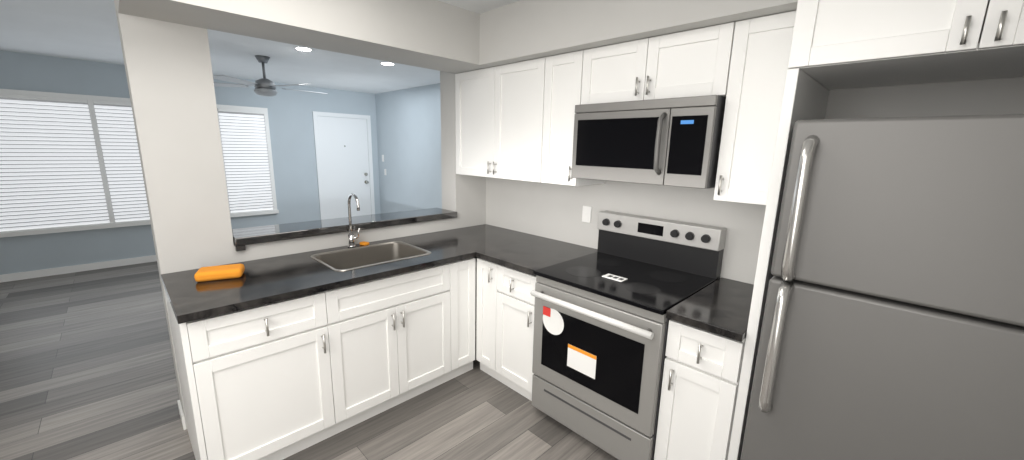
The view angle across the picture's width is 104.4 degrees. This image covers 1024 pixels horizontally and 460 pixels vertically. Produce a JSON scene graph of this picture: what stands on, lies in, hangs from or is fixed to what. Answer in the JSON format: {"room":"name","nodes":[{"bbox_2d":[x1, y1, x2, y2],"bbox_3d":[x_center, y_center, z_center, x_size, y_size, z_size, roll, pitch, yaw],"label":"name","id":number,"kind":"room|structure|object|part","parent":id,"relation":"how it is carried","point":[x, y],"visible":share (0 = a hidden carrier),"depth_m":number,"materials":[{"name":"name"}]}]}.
{"room":"kitchen","nodes":[
{"label":"kitchen","id":0,"kind":"room"},
{"bbox_2d":[0,51,151,274],"bbox_3d":[-4.497,-0.857,5.407,5.830,2.480,0.100,-10,16,-44],"label":"wall","id":1,"kind":"structure","parent":0,"point":[18,71],"depth_m":4.63,"materials":[{"name":"paint"}]},
{"bbox_2d":[0,89,150,237],"bbox_3d":[-5.171,-0.771,4.623,1.645,1.580,0.060,-10,16,-44],"label":"window blinds","id":2,"kind":"object","parent":1,"relation":"attached to","point":[70,162],"visible":0.77,"depth_m":4.63,"materials":[{"name":"white plastic"}]},
{"bbox_2d":[0,255,156,282],"bbox_3d":[-4.945,0.407,5.160,4.569,0.085,0.011,-10,16,-44],"label":"baseboard","id":3,"kind":"structure","parent":1,"relation":"attached to","point":[63,270],"depth_m":4.81,"materials":[{"name":"white wood"}]},
{"bbox_2d":[216,104,278,216],"bbox_3d":[-3.905,-1.002,5.860,0.685,1.585,0.060,-10,16,-44],"label":"window blinds","id":4,"kind":"object","parent":1,"relation":"attached to","point":[247,154],"visible":0.92,"depth_m":5.87,"materials":[{"name":"white plastic"}]},
{"bbox_2d":[312,111,374,219],"bbox_3d":[-2.870,-0.940,6.918,0.965,2.100,0.075,-10,16,-44],"label":"entry door","id":5,"kind":"structure","parent":1,"relation":"in","point":[343,151],"depth_m":6.87,"materials":[{"name":"white wood"}]},
{"bbox_2d":[0,0,519,93],"bbox_3d":[-1.824,-1.506,2.465,5.950,0.100,7.730,-10,16,-44],"label":"ceiling","id":6,"kind":"structure","parent":0,"point":[87,30],"depth_m":3.99,"materials":[{"name":"paint"}]},
{"bbox_2d":[213,55,327,96],"bbox_3d":[-2.611,-1.644,4.281,1.213,0.399,1.255,-10,16,-44],"label":"ceiling fan","id":7,"kind":"object","parent":6,"relation":"hanging from","point":[264,86],"visible":0.94,"depth_m":4.18,"materials":[{"name":"silver metal"}]},
{"bbox_2d":[293,47,312,50],"bbox_3d":[-1.997,-1.733,3.805,0.169,0.005,0.169,1,12,0],"label":"recessed light","id":8,"kind":"object","parent":6,"relation":"in","point":[310,49],"depth_m":3.79,"materials":[{"name":"white"}]},
{"bbox_2d":[380,62,395,64],"bbox_3d":[-1.380,-1.844,4.409,0.169,0.005,0.169,1,12,0],"label":"recessed light","id":9,"kind":"object","parent":6,"relation":"in","point":[383,63],"depth_m":4.38,"materials":[{"name":"white"}]},
{"bbox_2d":[114,0,479,428],"bbox_3d":[-1.102,-0.187,2.535,1.785,2.480,0.610,-10,16,-44],"label":"wall","id":10,"kind":"structure","parent":0,"point":[162,78],"depth_m":2.28,"materials":[{"name":"white paint"}]},
{"bbox_2d":[177,400,183,414],"bbox_3d":[-0.794,0.836,3.533,3.368,0.085,0.012,-10,16,-44],"label":"baseboard","id":11,"kind":"structure","parent":10,"relation":"attached to","point":[179,403],"depth_m":2.30,"materials":[{"name":"white wood"}]},
{"bbox_2d":[232,208,456,250],"bbox_3d":[-1.113,-0.039,2.885,1.559,0.077,0.298,-10,16,-44],"label":"countertop","id":12,"kind":"structure","parent":10,"relation":"on","point":[242,237],"depth_m":2.67,"materials":[{"name":"stone"}]},
{"bbox_2d":[0,261,617,459],"bbox_3d":[-1.881,1.019,2.988,5.950,0.100,7.730,-10,16,-44],"label":"floor","id":13,"kind":"structure","parent":0,"point":[87,369],"depth_m":2.49,"materials":[{"name":"grey wood"}]},
{"bbox_2d":[388,257,475,385],"bbox_3d":[-0.584,0.566,2.904,0.272,0.878,0.664,-10,16,-44],"label":"base cabinet","id":14,"kind":"object","parent":13,"relation":"on","point":[433,308],"depth_m":2.54,"materials":[{"name":"white wood"}]},
{"bbox_2d":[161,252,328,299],"bbox_3d":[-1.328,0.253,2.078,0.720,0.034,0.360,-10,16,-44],"label":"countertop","id":15,"kind":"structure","parent":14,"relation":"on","point":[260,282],"depth_m":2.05,"materials":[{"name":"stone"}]},
{"bbox_2d":[194,264,244,281],"bbox_3d":[-1.487,0.216,2.026,0.196,0.050,0.128,-5,13,-26],"label":"sponge","id":16,"kind":"object","parent":15,"relation":"on","point":[219,272],"visible":0.98,"depth_m":1.99,"materials":[{"name":"orange"}]},
{"bbox_2d":[161,225,536,323],"bbox_3d":[-0.774,0.162,2.578,2.225,0.034,0.720,-10,16,-44],"label":"countertop","id":17,"kind":"structure","parent":14,"relation":"on","point":[190,308],"depth_m":2.06,"materials":[{"name":"stone"}]},
{"bbox_2d":[348,193,359,247],"bbox_3d":[-1.028,-0.060,2.627,0.086,0.369,0.175,-10,16,-44],"label":"faucet","id":18,"kind":"object","parent":17,"relation":"on","point":[351,237],"visible":0.98,"depth_m":2.65,"materials":[{"name":"silver metal"}]},
{"bbox_2d":[359,241,368,245],"bbox_3d":[-1.020,0.093,2.745,0.060,0.020,0.040,8,13,29],"label":"sponge","id":19,"kind":"object","parent":17,"relation":"on","point":[364,243],"visible":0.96,"depth_m":2.73,"materials":[{"name":"orange"}]},
{"bbox_2d":[311,241,430,270],"bbox_3d":[-0.883,0.244,2.532,0.620,0.192,0.450,-10,16,-44],"label":"sink","id":20,"kind":"object","parent":17,"relation":"in","point":[358,257],"visible":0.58,"depth_m":2.67,"materials":[{"name":"silver metal"}]},
{"bbox_2d":[476,258,536,400],"bbox_3d":[0.162,0.604,2.802,0.698,0.878,0.581,-10,16,-44],"label":"base cabinet","id":21,"kind":"object","parent":13,"relation":"on","point":[505,324],"visible":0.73,"depth_m":2.57,"materials":[{"name":"white wood"}]},
{"bbox_2d":[477,236,597,275],"bbox_3d":[0.199,0.162,2.683,0.698,0.034,0.506,-10,16,-44],"label":"countertop","id":22,"kind":"structure","parent":21,"relation":"on","point":[526,256],"depth_m":2.62,"materials":[{"name":"stone"}]},
{"bbox_2d":[530,211,726,459],"bbox_3d":[0.618,0.560,2.280,0.762,1.195,0.761,-10,16,-44],"label":"range","id":23,"kind":"object","parent":13,"relation":"on","point":[599,347],"depth_m":2.11,"materials":[{"name":"grey metal"}]},
{"bbox_3d":[0.553,0.257,2.139,0.070,0.005,0.120,-10,16,-44],"label":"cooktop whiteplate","id":24,"kind":"part","parent":23,"relation":"part of","materials":[{"name":"white plastic"}]},
{"bbox_2d":[654,319,745,459],"bbox_3d":[1.015,0.796,1.965,0.698,0.878,0.297,-10,16,-44],"label":"base cabinet","id":25,"kind":"object","parent":13,"relation":"on","point":[701,378],"visible":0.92,"depth_m":1.72,"materials":[{"name":"white wood"}]},
{"bbox_2d":[666,277,753,341],"bbox_3d":[1.026,0.348,1.872,0.698,0.034,0.301,-10,16,-44],"label":"countertop","id":26,"kind":"structure","parent":25,"relation":"on","point":[721,306],"depth_m":1.75,"materials":[{"name":"stone"}]},
{"bbox_2d":[727,68,828,459],"bbox_3d":[1.163,0.331,1.761,0.652,1.878,0.036,-10,16,-44],"label":"panel","id":27,"kind":"object","parent":13,"relation":"on","point":[805,96],"visible":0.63,"depth_m":1.49,"materials":[{"name":"white wood"}]},
{"bbox_2d":[740,114,1023,459],"bbox_3d":[1.378,0.503,1.393,0.827,1.700,0.760,-10,16,-44],"label":"refrigerator","id":28,"kind":"object","parent":13,"relation":"on","point":[892,328],"visible":1,"depth_m":1.13,"materials":[{"name":"grey metal"}]},
{"bbox_2d":[476,0,1023,320],"bbox_3d":[0.706,-0.115,2.383,0.530,2.480,3.390,-10,16,-44],"label":"wall","id":29,"kind":"structure","parent":0,"point":[522,30],"depth_m":2.18,"materials":[{"name":"white paint"}]},
{"bbox_2d":[455,57,545,181],"bbox_3d":[-0.023,-0.788,2.975,0.366,0.781,0.924,-10,16,-44],"label":"upper cabinet","id":30,"kind":"object","parent":29,"relation":"attached to","point":[499,111],"visible":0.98,"depth_m":2.82,"materials":[{"name":"white wood"}]},
{"bbox_2d":[541,50,604,185],"bbox_3d":[0.404,-0.691,2.555,0.366,0.781,0.282,-10,16,-44],"label":"upper cabinet","id":31,"kind":"object","parent":29,"relation":"attached to","point":[563,86],"visible":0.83,"depth_m":2.46,"materials":[{"name":"white wood"}]},
{"bbox_2d":[582,206,591,222],"bbox_3d":[0.526,-0.111,2.799,0.006,0.115,0.073,-10,16,-44],"label":"outlet","id":32,"kind":"object","parent":29,"relation":"attached to","point":[586,214],"visible":1,"depth_m":2.79,"materials":[{"name":"white plastic"}]},
{"bbox_2d":[581,22,734,104],"bbox_3d":[0.790,-0.839,2.133,0.366,0.305,0.791,-10,16,-44],"label":"upper cabinet","id":33,"kind":"object","parent":29,"relation":"attached to","point":[692,63],"visible":0.81,"depth_m":1.98,"materials":[{"name":"white wood"}]},
{"bbox_2d":[571,95,725,188],"bbox_3d":[0.749,-0.475,2.175,0.460,0.415,0.767,-10,16,-44],"label":"microwave","id":34,"kind":"object","parent":33,"relation":"attached to","point":[671,142],"visible":1,"depth_m":1.98,"materials":[{"name":"grey metal"}]},
{"bbox_2d":[713,11,795,204],"bbox_3d":[1.167,-0.519,1.807,0.366,0.781,0.285,-10,16,-44],"label":"upper cabinet","id":35,"kind":"object","parent":29,"relation":"attached to","point":[761,47],"visible":0.71,"depth_m":1.72,"materials":[{"name":"white wood"}]},
{"bbox_2d":[788,0,1023,89],"bbox_3d":[1.477,-0.652,1.234,0.686,0.271,0.895,-10,16,-44],"label":"upper cabinet","id":36,"kind":"object","parent":29,"relation":"attached to","point":[842,44],"visible":1,"depth_m":1.21,"materials":[{"name":"white wood"}]}
]}

